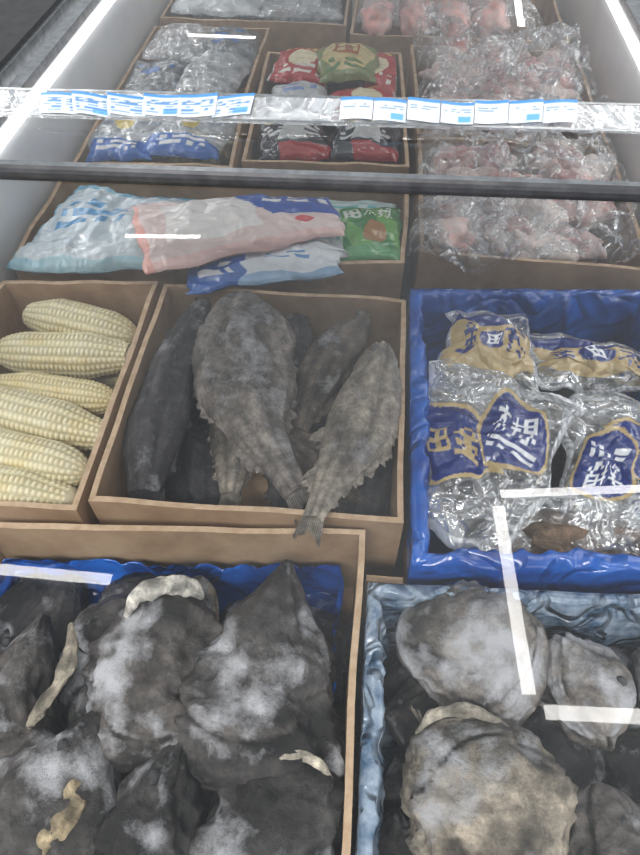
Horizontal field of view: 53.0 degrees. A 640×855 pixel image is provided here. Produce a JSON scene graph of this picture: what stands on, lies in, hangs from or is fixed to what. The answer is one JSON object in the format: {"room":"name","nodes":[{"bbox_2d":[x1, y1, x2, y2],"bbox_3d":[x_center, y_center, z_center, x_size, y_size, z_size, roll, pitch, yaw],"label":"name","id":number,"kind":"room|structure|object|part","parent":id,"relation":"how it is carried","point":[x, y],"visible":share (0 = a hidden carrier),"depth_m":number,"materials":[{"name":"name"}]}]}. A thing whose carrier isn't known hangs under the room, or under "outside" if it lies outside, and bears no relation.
{"room":"supermarket","nodes":[
{"label":"supermarket","id":0,"kind":"room"},
{"bbox_2d":[428,390,517,532],"bbox_3d":[0.208,0.036,0.900,0.139,0.070,0.233,4,52,3],"label":"fish","id":1,"kind":"object","parent":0,"point":[470,522],"depth_m":0.84},
{"bbox_2d":[441,341,518,404],"bbox_3d":[0.257,-0.086,1.024,0.123,0.056,0.163,4,52,3],"label":"plastic bag","id":2,"kind":"object","parent":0,"point":[457,383],"depth_m":1.01,"materials":[{"name":"clear plastic"}]},
{"bbox_2d":[478,471,540,550],"bbox_3d":[0.261,0.074,0.878,0.104,0.055,0.232,4,52,3],"label":"fish","id":3,"kind":"object","parent":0,"point":[523,478],"depth_m":0.85},
{"bbox_2d":[544,338,632,426],"bbox_3d":[0.413,-0.063,0.996,0.127,0.057,0.220,4,52,3],"label":"fish","id":4,"kind":"object","parent":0,"point":[603,384],"depth_m":0.96},
{"bbox_2d":[560,424,638,515],"bbox_3d":[0.390,0.062,0.891,0.103,0.061,0.184,4,52,3],"label":"fish","id":5,"kind":"object","parent":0,"point":[624,503],"depth_m":0.90},
{"bbox_3d":[0.317,-1.908,3.219,8.400,0.021,12.600,4,52,3],"label":"floor","id":6,"kind":"structure","parent":0,"visible":0},
{"bbox_2d":[0,0,639,845],"bbox_3d":[0.022,-0.144,1.280,1.561,0.862,3.129,4,52,3],"label":"chest freezer","id":7,"kind":"object","parent":6,"relation":"on","point":[55,44],"depth_m":1.07,"materials":[{"name":"metal"}]},
{"bbox_3d":[0.022,-0.381,0.977,1.561,0.063,3.129,4,52,3],"label":"bumper rail","id":8,"kind":"part","parent":7,"relation":"part of","materials":[{"name":"grey metal"}]},
{"bbox_2d":[0,280,160,524],"bbox_3d":[-0.421,-0.026,1.009,0.272,0.164,0.458,4,52,3],"label":"cardboard box","id":9,"kind":"object","parent":7,"relation":"in","point":[137,301],"visible":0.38,"depth_m":1.07,"materials":[{"name":"brown cardboard"}]},
{"bbox_2d":[0,371,112,416],"bbox_3d":[-0.411,-0.051,0.995,0.203,0.063,0.063,7,52,6],"label":"corn cob","id":10,"kind":"object","parent":9,"relation":"in","point":[94,397],"visible":0.59,"depth_m":0.97,"materials":[{"name":"yellow food"}]},
{"bbox_2d":[0,331,130,378],"bbox_3d":[-0.410,-0.118,1.034,0.234,0.078,0.075,4,52,3],"label":"corn cob","id":11,"kind":"object","parent":9,"relation":"in","point":[85,355],"visible":0.94,"depth_m":1.01,"materials":[{"name":"yellow food"}]},
{"bbox_2d":[80,450,91,459],"bbox_3d":[-0.431,0.023,1.017,0.227,0.068,0.073,4,52,3],"label":"corn cob","id":12,"kind":"object","parent":9,"relation":"in","point":[86,453],"visible":0.02,"depth_m":0.99,"materials":[{"name":"beige food"}]},
{"bbox_2d":[0,385,102,450],"bbox_3d":[-0.420,-0.013,0.947,0.240,0.083,0.076,12,53,9],"label":"corn cob","id":13,"kind":"object","parent":12,"relation":"on","point":[25,412],"visible":0.84,"depth_m":0.92,"materials":[{"name":"beige food"}]},
{"bbox_2d":[73,372,119,385],"bbox_3d":[-0.416,-0.107,1.111,0.227,0.071,0.069,4,52,3],"label":"corn cob","id":14,"kind":"object","parent":9,"relation":"in","point":[111,379],"visible":0.02,"depth_m":1.09,"materials":[{"name":"yellow food"}]},
{"bbox_2d":[22,298,136,343],"bbox_3d":[-0.400,-0.171,1.072,0.201,0.078,0.076,12,53,9],"label":"corn cob","id":15,"kind":"object","parent":14,"relation":"on","point":[54,315],"visible":0.64,"depth_m":1.04,"materials":[{"name":"yellow food"}]},
{"bbox_2d":[99,382,114,418],"bbox_3d":[-0.414,-0.044,1.066,0.227,0.071,0.069,4,52,3],"label":"corn cob","id":16,"kind":"object","parent":9,"relation":"in","point":[110,386],"visible":0.02,"depth_m":1.05,"materials":[{"name":"yellow food"}]},
{"bbox_3d":[-0.428,0.083,0.969,0.227,0.072,0.068,4,52,3],"label":"corn cob","id":17,"kind":"object","parent":9,"relation":"in","visible":0},
{"bbox_2d":[0,428,87,486],"bbox_3d":[-0.431,0.043,0.908,0.230,0.078,0.075,12,53,9],"label":"corn cob","id":18,"kind":"object","parent":17,"relation":"on","point":[61,461],"visible":0.71,"depth_m":0.87,"materials":[{"name":"beige food"}]},
{"bbox_3d":[-0.444,0.137,0.927,0.227,0.071,0.068,4,52,3],"label":"corn cob","id":19,"kind":"object","parent":9,"relation":"in","visible":0},
{"bbox_2d":[0,465,76,504],"bbox_3d":[-0.432,0.089,0.869,0.217,0.076,0.077,4,52,3],"label":"corn cob","id":20,"kind":"object","parent":19,"relation":"on","point":[22,484],"visible":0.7,"depth_m":0.84,"materials":[{"name":"beige food"}]},
{"bbox_2d":[73,114,245,167],"bbox_3d":[-0.339,-0.571,1.435,0.330,0.164,0.227,1,52,1],"label":"cardboard box","id":21,"kind":"object","parent":7,"relation":"in","point":[236,132],"visible":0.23,"depth_m":1.45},
{"bbox_2d":[0,522,364,854],"bbox_3d":[-0.218,0.326,0.734,0.516,0.165,0.434,4,52,3],"label":"cardboard box","id":22,"kind":"object","parent":7,"relation":"in","point":[331,574],"visible":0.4,"depth_m":0.82,"materials":[{"name":"brown cardboard"}]},
{"bbox_2d":[0,628,12,653],"bbox_3d":[-0.401,0.306,0.790,0.120,0.081,0.132,4,52,3],"label":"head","id":23,"kind":"object","parent":22,"relation":"in","point":[5,637],"visible":0.17,"depth_m":0.78},
{"bbox_2d":[0,613,64,759],"bbox_3d":[-0.331,0.289,0.709,0.120,0.102,0.169,4,52,3],"label":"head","id":24,"kind":"object","parent":22,"relation":"in","point":[28,665],"visible":0.73,"depth_m":0.68},
{"bbox_2d":[26,622,78,732],"bbox_3d":[-0.279,0.266,0.687,0.034,0.023,0.116,9,53,7],"label":"fish","id":25,"kind":"object","parent":24,"relation":"on","point":[68,662],"visible":1,"depth_m":0.68},
{"bbox_2d":[0,572,88,653],"bbox_3d":[-0.367,0.247,0.835,0.132,0.089,0.120,-19,54,-14],"label":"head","id":26,"kind":"object","parent":22,"relation":"in","point":[62,598],"visible":0.62,"depth_m":0.81},
{"bbox_2d":[0,709,121,854],"bbox_3d":[-0.266,0.406,0.611,0.205,0.125,0.195,-24,56,-18],"label":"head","id":27,"kind":"object","parent":22,"relation":"in","point":[33,781],"visible":0.67,"depth_m":0.60},
{"bbox_2d":[36,779,86,854],"bbox_3d":[-0.244,0.363,0.597,0.041,0.035,0.115,29,57,21],"label":"fish","id":28,"kind":"object","parent":27,"relation":"on","point":[62,823],"visible":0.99,"depth_m":0.58},
{"bbox_2d":[58,649,91,727],"bbox_3d":[-0.271,0.313,0.778,0.150,0.090,0.120,4,52,3],"label":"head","id":29,"kind":"object","parent":22,"relation":"in","point":[76,680],"visible":0.12,"depth_m":0.74},
{"bbox_2d":[65,683,87,728],"bbox_3d":[-0.250,0.322,0.736,0.081,0.079,0.111,4,52,3],"label":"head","id":30,"kind":"object","parent":29,"relation":"on","point":[78,700],"visible":0.07,"depth_m":0.70},
{"bbox_2d":[98,572,171,601],"bbox_3d":[-0.220,0.245,0.835,0.120,0.086,0.132,-27,57,-20],"label":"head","id":31,"kind":"object","parent":22,"relation":"in","point":[121,585],"visible":0.19,"depth_m":0.83},
{"bbox_2d":[73,575,219,655],"bbox_3d":[-0.210,0.230,0.778,0.179,0.080,0.099,-5,52,-4],"label":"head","id":32,"kind":"object","parent":31,"relation":"on","point":[93,621],"visible":0.38,"depth_m":0.76},
{"bbox_2d":[93,742,205,854],"bbox_3d":[-0.151,0.413,0.604,0.161,0.122,0.194,35,60,24],"label":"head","id":33,"kind":"object","parent":22,"relation":"in","point":[158,809],"visible":0.74,"depth_m":0.59},
{"bbox_2d":[219,600,241,623],"bbox_3d":[-0.105,0.276,0.811,0.139,0.084,0.125,4,52,3],"label":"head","id":34,"kind":"object","parent":22,"relation":"in","point":[230,605],"visible":0.04,"depth_m":0.83},
{"bbox_2d":[174,559,345,791],"bbox_3d":[-0.060,0.273,0.705,0.198,0.131,0.263,4,52,3],"label":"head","id":35,"kind":"object","parent":22,"relation":"in","point":[260,692],"visible":0.88,"depth_m":0.65},
{"bbox_2d":[188,764,344,854],"bbox_3d":[-0.052,0.406,0.606,0.159,0.113,0.178,4,52,3],"label":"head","id":36,"kind":"object","parent":22,"relation":"in","point":[293,812],"visible":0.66,"depth_m":0.59},
{"bbox_2d":[279,750,332,777],"bbox_3d":[-0.029,0.325,0.629,0.088,0.027,0.023,8,52,6],"label":"fish","id":37,"kind":"object","parent":36,"relation":"on","point":[316,762],"visible":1,"depth_m":0.62},
{"bbox_2d":[310,606,363,703],"bbox_3d":[0.005,0.287,0.800,0.134,0.089,0.132,4,52,3],"label":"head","id":38,"kind":"object","parent":22,"relation":"in","point":[325,619],"visible":0.21,"depth_m":0.78},
{"bbox_2d":[332,705,358,818],"bbox_3d":[0.005,0.364,0.697,0.081,0.088,0.135,4,52,3],"label":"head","id":39,"kind":"object","parent":22,"relation":"in","point":[341,727],"visible":0.06,"depth_m":0.68},
{"bbox_2d":[342,720,359,816],"bbox_3d":[-0.005,0.379,0.728,0.126,0.095,0.132,-20,55,-15],"label":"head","id":40,"kind":"object","parent":22,"relation":"in","point":[356,734],"visible":0.02,"depth_m":0.69},
{"bbox_2d":[361,575,402,617],"bbox_3d":[0.078,0.219,0.822,0.045,0.116,0.008,4,52,3],"label":"flap","id":41,"kind":"object","parent":22,"relation":"attached to","point":[369,578],"visible":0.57,"depth_m":0.78,"materials":[{"name":"brown cardboard"}]},
{"bbox_3d":[-0.113,0.320,0.775,0.129,0.090,0.132,4,52,3],"label":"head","id":42,"kind":"object","parent":22,"relation":"in","visible":0},
{"bbox_2d":[82,594,222,774],"bbox_3d":[-0.178,0.279,0.717,0.167,0.123,0.199,-9,53,-7],"label":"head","id":43,"kind":"object","parent":42,"relation":"on","point":[135,673],"visible":0.59,"depth_m":0.67},
{"bbox_2d":[124,575,204,617],"bbox_3d":[-0.179,0.186,0.727,0.092,0.031,0.034,-13,53,-10],"label":"fish","id":44,"kind":"object","parent":43,"relation":"on","point":[184,586],"visible":1,"depth_m":0.72},
{"bbox_2d":[114,26,270,139],"bbox_3d":[-0.312,-0.855,1.657,0.314,0.164,0.462,4,52,3],"label":"cardboard box","id":45,"kind":"object","parent":7,"relation":"in","point":[153,51],"visible":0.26,"depth_m":1.73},
{"bbox_2d":[137,35,256,96],"bbox_3d":[-0.313,-0.877,1.634,0.267,0.098,0.389,4,52,3],"label":"plastic bags","id":46,"kind":"object","parent":45,"relation":"in","point":[197,70],"visible":0.66,"depth_m":1.64},
{"bbox_2d":[139,62,177,90],"bbox_3d":[-0.388,-0.838,1.529,0.156,0.052,0.196,4,52,3],"label":"bag","id":47,"kind":"object","parent":46,"relation":"on","point":[149,70],"visible":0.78,"depth_m":1.52,"materials":[{"name":"plastic"}]},
{"bbox_2d":[211,28,245,58],"bbox_3d":[-0.229,-0.984,1.647,0.160,0.051,0.203,4,52,3],"label":"bag","id":48,"kind":"object","parent":46,"relation":"on","point":[234,39],"visible":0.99,"depth_m":1.65,"materials":[{"name":"plastic"}]},
{"bbox_2d":[12,182,408,298],"bbox_3d":[-0.180,-0.345,1.258,0.712,0.164,0.276,1,52,1],"label":"cardboard box","id":49,"kind":"object","parent":7,"relation":"in","point":[383,278],"visible":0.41,"depth_m":1.16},
{"bbox_2d":[7,184,197,273],"bbox_3d":[-0.312,-0.360,1.139,0.428,0.054,0.237,4,52,3],"label":"bag","id":50,"kind":"object","parent":49,"relation":"in","point":[92,231],"visible":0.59,"depth_m":1.10,"materials":[{"name":"plastic"}]},
{"bbox_2d":[185,238,348,294],"bbox_3d":[-0.089,-0.287,1.091,0.282,0.036,0.134,-6,52,-5],"label":"bag","id":51,"kind":"object","parent":49,"relation":"on","point":[319,258],"visible":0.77,"depth_m":1.07,"materials":[{"name":"plastic"}]},
{"bbox_2d":[126,194,344,274],"bbox_3d":[-0.145,-0.360,1.104,0.364,0.045,0.192,-12,53,-9],"label":"bag","id":52,"kind":"object","parent":51,"relation":"on","point":[189,234],"visible":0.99,"depth_m":1.07,"materials":[{"name":"plastic"}]},
{"bbox_3d":[-0.166,-0.326,1.268,0.632,0.096,0.254,4,52,3],"label":"dumplings","id":53,"kind":"object","parent":49,"relation":"in","visible":0},
{"bbox_2d":[323,236,340,242],"bbox_3d":[0.001,-0.332,1.145,0.108,0.030,0.107,4,52,3],"label":"bag","id":54,"kind":"object","parent":53,"relation":"on","point":[337,239],"visible":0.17,"depth_m":1.13,"materials":[{"name":"plastic"}]},
{"bbox_2d":[329,200,395,209],"bbox_3d":[0.053,-0.419,1.255,0.198,0.033,0.104,4,52,3],"label":"bag","id":55,"kind":"object","parent":53,"relation":"on","point":[368,204],"visible":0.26,"depth_m":1.25,"materials":[{"name":"plastic"}]},
{"bbox_2d":[337,207,401,260],"bbox_3d":[0.090,-0.357,1.157,0.128,0.038,0.154,-1,52,-1],"label":"bag","id":56,"kind":"object","parent":53,"relation":"on","point":[374,233],"visible":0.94,"depth_m":1.14,"materials":[{"name":"plastic"}]},
{"bbox_2d":[88,284,405,576],"bbox_3d":[-0.080,-0.011,0.997,0.406,0.164,0.426,4,52,3],"label":"cardboard box","id":57,"kind":"object","parent":7,"relation":"in","point":[108,499],"visible":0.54,"depth_m":0.90,"materials":[{"name":"brown cardboard"}]},
{"bbox_2d":[123,297,210,500],"bbox_3d":[-0.229,-0.049,0.959,0.098,0.085,0.386,4,52,3],"label":"fish","id":58,"kind":"object","parent":57,"relation":"in","point":[159,419],"visible":0.88,"depth_m":0.92},
{"bbox_2d":[165,397,220,504],"bbox_3d":[-0.190,0.059,0.991,0.123,0.060,0.255,-9,53,-7],"label":"fish","id":59,"kind":"object","parent":57,"relation":"in","point":[192,482],"visible":0.3,"depth_m":0.96},
{"bbox_2d":[207,423,254,505],"bbox_3d":[-0.131,0.041,0.964,0.094,0.060,0.221,4,52,3],"label":"fish","id":60,"kind":"object","parent":59,"relation":"on","point":[231,475],"visible":0.47,"depth_m":0.93},
{"bbox_2d":[189,290,309,524],"bbox_3d":[-0.105,-0.050,0.926,0.169,0.068,0.430,-7,52,-5],"label":"fish","id":61,"kind":"object","parent":57,"relation":"in","point":[243,362],"visible":0.96,"depth_m":0.91},
{"bbox_2d":[262,411,328,509],"bbox_3d":[-0.028,0.064,0.980,0.128,0.062,0.247,4,52,3],"label":"fish","id":62,"kind":"object","parent":57,"relation":"in","point":[272,493],"visible":0.05,"depth_m":0.95},
{"bbox_2d":[284,312,312,374],"bbox_3d":[-0.045,-0.090,1.023,0.086,0.064,0.224,4,52,3],"label":"fish","id":63,"kind":"object","parent":62,"relation":"on","point":[300,324],"visible":0.2,"depth_m":1.04},
{"bbox_2d":[289,428,369,512],"bbox_3d":[-0.022,0.041,0.943,0.074,0.050,0.230,-35,60,-24],"label":"fish","id":64,"kind":"object","parent":62,"relation":"on","point":[308,456],"visible":0.16,"depth_m":0.92},
{"bbox_2d":[291,309,371,432],"bbox_3d":[0.001,-0.086,0.999,0.100,0.077,0.276,25,56,18],"label":"fish","id":65,"kind":"object","parent":64,"relation":"on","point":[329,361],"visible":0.91,"depth_m":0.98},
{"bbox_2d":[313,341,352,392],"bbox_3d":[-0.044,-0.102,1.119,0.201,0.061,0.126,4,52,3],"label":"fish","id":66,"kind":"object","parent":57,"relation":"in","point":[341,385],"visible":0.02,"depth_m":1.10},
{"bbox_2d":[291,341,401,546],"bbox_3d":[0.047,0.017,0.872,0.117,0.066,0.367,21,55,16],"label":"fish","id":67,"kind":"object","parent":57,"relation":"in","point":[360,432],"visible":1,"depth_m":0.85},
{"bbox_2d":[346,445,393,515],"bbox_3d":[0.073,0.072,0.964,0.104,0.069,0.253,4,52,3],"label":"fish","id":68,"kind":"object","parent":57,"relation":"in","point":[377,490],"visible":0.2,"depth_m":0.93},
{"bbox_2d":[108,0,387,165],"bbox_3d":[-0.117,-0.899,1.671,0.662,0.101,1.075,4,52,3],"label":"filling","id":69,"kind":"object","parent":7,"relation":"in","point":[316,11],"visible":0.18,"depth_m":1.84,"materials":[{"name":"clear plastic"}]},
{"bbox_2d":[85,115,170,162],"bbox_3d":[-0.414,-0.626,1.365,0.152,0.050,0.193,4,52,3],"label":"bag","id":70,"kind":"object","parent":69,"relation":"on","point":[127,148],"visible":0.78,"depth_m":1.32,"materials":[{"name":"plastic"}]},
{"bbox_2d":[142,116,237,160],"bbox_3d":[-0.270,-0.632,1.359,0.165,0.053,0.189,11,53,8],"label":"bag","id":71,"kind":"object","parent":69,"relation":"on","point":[192,144],"visible":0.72,"depth_m":1.31,"materials":[{"name":"plastic"}]},
{"bbox_2d":[171,0,265,17],"bbox_3d":[-0.285,-1.206,1.807,0.258,0.052,0.153,4,52,3],"label":"bag","id":72,"kind":"object","parent":69,"relation":"on","point":[215,8],"visible":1,"depth_m":1.77,"materials":[{"name":"plastic"}]},
{"bbox_2d":[258,110,330,161],"bbox_3d":[-0.056,-0.635,1.379,0.157,0.052,0.196,-3,52,-2],"label":"bag","id":73,"kind":"object","parent":69,"relation":"on","point":[278,140],"visible":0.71,"depth_m":1.34,"materials":[{"name":"plastic"}]},
{"bbox_2d":[267,47,327,87],"bbox_3d":[-0.039,-0.891,1.570,0.153,0.052,0.163,9,53,7],"label":"bag","id":74,"kind":"object","parent":69,"relation":"on","point":[295,64],"visible":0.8,"depth_m":1.54,"materials":[{"name":"plastic"}]},
{"bbox_2d":[316,43,379,83],"bbox_3d":[0.063,-0.882,1.539,0.162,0.048,0.187,4,52,3],"label":"bag","id":75,"kind":"object","parent":74,"relation":"on","point":[340,63],"visible":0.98,"depth_m":1.50,"materials":[{"name":"plastic"}]},
{"bbox_2d":[270,80,327,115],"bbox_3d":[-0.048,-0.765,1.480,0.134,0.051,0.149,0,52,0],"label":"bag","id":76,"kind":"object","parent":69,"relation":"on","point":[301,87],"visible":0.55,"depth_m":1.45,"materials":[{"name":"plastic"}]},
{"bbox_2d":[330,86,398,122],"bbox_3d":[0.098,-0.732,1.446,0.162,0.053,0.151,-1,52,-1],"label":"bag","id":77,"kind":"object","parent":69,"relation":"on","point":[376,91],"visible":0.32,"depth_m":1.43,"materials":[{"name":"plastic"}]},
{"bbox_2d":[330,118,401,162],"bbox_3d":[0.100,-0.619,1.359,0.150,0.051,0.158,4,52,3],"label":"bag","id":78,"kind":"object","parent":69,"relation":"on","point":[371,144],"visible":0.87,"depth_m":1.32,"materials":[{"name":"plastic"}]},
{"bbox_2d":[358,52,396,96],"bbox_3d":[0.142,-0.867,1.564,0.094,0.049,0.206,4,52,3],"label":"bag","id":79,"kind":"object","parent":69,"relation":"on","point":[386,74],"visible":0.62,"depth_m":1.52,"materials":[{"name":"plastic"}]},
{"bbox_2d":[160,0,351,51],"bbox_3d":[-0.171,-1.198,1.924,0.518,0.165,0.346,4,52,3],"label":"cardboard box","id":80,"kind":"object","parent":7,"relation":"in","point":[284,35],"visible":0.34,"depth_m":1.77,"materials":[{"name":"brown cardboard"}]},
{"bbox_3d":[-0.013,-0.522,1.051,1.087,0.036,0.039,2,52,2],"label":"price label strip","id":81,"kind":"part","parent":7,"relation":"part of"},
{"bbox_3d":[0.019,-0.364,0.946,1.184,0.018,0.031,3,52,2],"label":"lid rail","id":82,"kind":"part","parent":7,"relation":"part of","materials":[{"name":"metal"}]},
{"bbox_2d":[241,51,408,173],"bbox_3d":[0.024,-0.701,1.537,0.364,0.164,0.554,4,52,3],"label":"cardboard box","id":83,"kind":"object","parent":7,"relation":"in","point":[251,156],"visible":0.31,"depth_m":1.35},
{"bbox_2d":[349,0,569,93],"bbox_3d":[0.383,-1.124,1.867,0.576,0.163,0.388,4,52,3],"label":"cardboard box","id":84,"kind":"object","parent":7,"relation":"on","point":[522,14],"visible":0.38,"depth_m":1.84,"materials":[{"name":"brown cardboard"}]},
{"bbox_2d":[359,0,510,38],"bbox_3d":[0.314,-1.167,1.783,0.407,0.101,0.342,4,52,3],"label":"meat","id":85,"kind":"object","parent":84,"relation":"in","point":[377,17],"visible":0.86,"depth_m":1.69,"materials":[{"name":"pink food"}]},
{"bbox_2d":[355,582,639,854],"bbox_3d":[0.259,0.378,0.687,0.458,0.174,0.380,4,52,3],"label":"cardboard box","id":86,"kind":"object","parent":7,"relation":"in","point":[607,620],"visible":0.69,"depth_m":0.73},
{"bbox_2d":[350,813,387,854],"bbox_3d":[0.081,0.451,0.676,0.113,0.083,0.124,4,52,3],"label":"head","id":87,"kind":"object","parent":86,"relation":"in","point":[352,852],"visible":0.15,"depth_m":0.67},
{"bbox_2d":[378,808,412,854],"bbox_3d":[0.080,0.442,0.633,0.074,0.074,0.115,4,52,3],"label":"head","id":88,"kind":"object","parent":87,"relation":"on","point":[393,831],"visible":0.78,"depth_m":0.63},
{"bbox_2d":[383,746,409,818],"bbox_3d":[0.114,0.409,0.704,0.103,0.084,0.128,27,57,19],"label":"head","id":89,"kind":"object","parent":86,"relation":"in","point":[392,778],"visible":0.12,"depth_m":0.69},
{"bbox_2d":[400,705,579,854],"bbox_3d":[0.163,0.378,0.619,0.170,0.112,0.192,6,52,5],"label":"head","id":90,"kind":"object","parent":89,"relation":"on","point":[471,786],"visible":1,"depth_m":0.60},
{"bbox_2d":[415,702,509,733],"bbox_3d":[0.152,0.299,0.652,0.110,0.022,0.034,4,52,3],"label":"fish","id":91,"kind":"object","parent":90,"relation":"on","point":[462,710],"visible":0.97,"depth_m":0.65},
{"bbox_2d":[384,677,438,751],"bbox_3d":[0.108,0.333,0.737,0.069,0.076,0.089,-8,52,-6],"label":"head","id":92,"kind":"object","parent":86,"relation":"in","point":[402,723],"visible":0.44,"depth_m":0.72},
{"bbox_2d":[383,654,453,718],"bbox_3d":[0.131,0.310,0.787,0.118,0.094,0.108,-19,54,-15],"label":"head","id":93,"kind":"object","parent":86,"relation":"in","point":[396,674],"visible":0.22,"depth_m":0.77},
{"bbox_2d":[394,579,558,725],"bbox_3d":[0.175,0.254,0.723,0.172,0.119,0.165,-7,52,-6],"label":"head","id":94,"kind":"object","parent":86,"relation":"in","point":[479,647],"visible":0.86,"depth_m":0.69},
{"bbox_2d":[537,634,552,709],"bbox_3d":[0.258,0.289,0.797,0.112,0.085,0.118,-28,57,-20],"label":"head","id":95,"kind":"object","parent":86,"relation":"in","point":[543,698],"visible":0.03,"depth_m":0.76},
{"bbox_2d":[521,707,605,787],"bbox_3d":[0.275,0.378,0.728,0.122,0.083,0.114,4,52,3],"label":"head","id":96,"kind":"object","parent":86,"relation":"in","point":[584,766],"visible":0.3,"depth_m":0.70},
{"bbox_2d":[544,632,636,751],"bbox_3d":[0.298,0.288,0.715,0.098,0.098,0.123,-23,56,-17],"label":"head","id":97,"kind":"object","parent":86,"relation":"in","point":[592,693],"visible":0.89,"depth_m":0.68},
{"bbox_2d":[599,722,639,806],"bbox_3d":[0.368,0.387,0.725,0.104,0.092,0.118,-27,57,-20],"label":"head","id":98,"kind":"object","parent":86,"relation":"in","point":[622,767],"visible":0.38,"depth_m":0.70},
{"bbox_2d":[608,646,639,722],"bbox_3d":[0.355,0.319,0.779,0.122,0.085,0.109,4,52,3],"label":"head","id":99,"kind":"object","parent":86,"relation":"in","point":[624,654],"visible":0.14,"depth_m":0.77},
{"bbox_2d":[630,646,639,719],"bbox_3d":[0.405,0.301,0.729,0.115,0.099,0.113,37,61,25],"label":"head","id":100,"kind":"object","parent":99,"relation":"on","point":[635,656],"visible":0.87,"depth_m":0.73},
{"bbox_3d":[0.244,0.460,0.665,0.127,0.083,0.114,4,52,3],"label":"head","id":101,"kind":"object","parent":86,"relation":"in","visible":0},
{"bbox_2d":[568,783,639,854],"bbox_3d":[0.279,0.425,0.604,0.103,0.096,0.158,4,52,3],"label":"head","id":102,"kind":"object","parent":101,"relation":"on","point":[607,822],"visible":0.84,"depth_m":0.61},
{"bbox_2d":[405,44,607,197],"bbox_3d":[0.424,-0.750,1.575,0.422,0.164,0.459,4,52,3],"label":"cardboard box","id":103,"kind":"object","parent":7,"relation":"on","point":[414,81],"visible":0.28,"depth_m":1.58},
{"bbox_2d":[418,35,593,137],"bbox_3d":[0.423,-0.786,1.528,0.383,0.146,0.424,4,52,3],"label":"meat pieces","id":104,"kind":"object","parent":103,"relation":"in","point":[516,87],"visible":0.39,"depth_m":1.48,"materials":[{"name":"pink food"}]},
{"bbox_2d":[413,6,603,144],"bbox_3d":[0.420,-0.812,1.486,0.416,0.147,0.488,4,52,3],"label":"plastic wrap","id":105,"kind":"object","parent":103,"relation":"on","point":[509,52],"visible":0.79,"depth_m":1.47,"materials":[{"name":"clear plastic"}]},
{"bbox_2d":[402,288,639,593],"bbox_3d":[0.328,0.017,0.969,0.406,0.174,0.534,4,52,3],"label":"plastic crate","id":106,"kind":"object","parent":7,"relation":"in","point":[593,315],"visible":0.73,"depth_m":0.95,"materials":[{"name":"blue plastic"}]},
{"bbox_2d":[436,364,639,550],"bbox_3d":[0.351,0.051,0.990,0.356,0.069,0.470,4,52,3],"label":"bag","id":107,"kind":"object","parent":106,"relation":"in","point":[553,501],"visible":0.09,"depth_m":0.95,"materials":[{"name":"clear plastic"}]},
{"bbox_2d":[431,310,540,397],"bbox_3d":[0.254,-0.122,0.998,0.169,0.042,0.187,4,52,3],"label":"bag","id":108,"kind":"object","parent":107,"relation":"on","point":[483,340],"visible":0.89,"depth_m":0.98,"materials":[{"name":"beige plastic"}]},
{"bbox_2d":[425,359,584,579],"bbox_3d":[0.207,0.024,0.878,0.236,0.054,0.303,25,56,19],"label":"bag","id":109,"kind":"object","parent":107,"relation":"on","point":[512,434],"visible":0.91,"depth_m":0.86,"materials":[{"name":"plastic"}]},
{"bbox_2d":[487,509,639,555],"bbox_3d":[0.318,0.144,0.817,0.208,0.063,0.095,4,52,3],"label":"fish","id":110,"kind":"object","parent":107,"relation":"in","point":[544,530],"depth_m":0.80},
{"bbox_2d":[522,331,639,395],"bbox_3d":[0.418,-0.104,0.983,0.201,0.041,0.122,4,52,3],"label":"bag","id":111,"kind":"object","parent":107,"relation":"on","point":[564,359],"visible":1,"depth_m":0.97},
{"bbox_2d":[558,392,639,528],"bbox_3d":[0.414,0.037,0.873,0.167,0.054,0.251,10,53,8],"label":"bag","id":112,"kind":"object","parent":107,"relation":"on","point":[606,469],"visible":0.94,"depth_m":0.85,"materials":[{"name":"plastic"}]},
{"bbox_2d":[410,137,639,289],"bbox_3d":[0.391,-0.397,1.299,0.404,0.163,0.420,4,52,3],"label":"cardboard box","id":113,"kind":"object","parent":7,"relation":"in","point":[428,269],"visible":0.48,"depth_m":1.16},
{"bbox_2d":[408,196,520,274],"bbox_3d":[0.260,-0.357,1.158,0.197,0.070,0.180,6,52,5],"label":"plastic wrap","id":114,"kind":"object","parent":113,"relation":"on","point":[453,251],"visible":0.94,"depth_m":1.14,"materials":[{"name":"clear plastic"}]},
{"bbox_2d":[424,137,617,261],"bbox_3d":[0.393,-0.426,1.267,0.389,0.148,0.388,4,52,3],"label":"meat pieces","id":115,"kind":"object","parent":113,"relation":"in","point":[455,225],"visible":0.61,"depth_m":1.17,"materials":[{"name":"pink food"}]},
{"bbox_2d":[416,120,639,263],"bbox_3d":[0.385,-0.464,1.217,0.405,0.111,0.420,4,52,3],"label":"plastic wrap","id":116,"kind":"object","parent":113,"relation":"on","point":[583,206],"visible":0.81,"depth_m":1.21,"materials":[{"name":"clear plastic"}]},
{"bbox_3d":[-0.119,0.408,0.709,0.128,0.092,0.139,4,52,3],"label":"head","id":117,"kind":"object","parent":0,"visible":0},
{"bbox_2d":[201,790,219,825],"bbox_3d":[-0.101,0.405,0.668,0.075,0.082,0.117,-3,52,-2],"label":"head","id":118,"kind":"object","parent":117,"relation":"on","point":[211,799],"visible":0.05,"depth_m":0.64}
]}

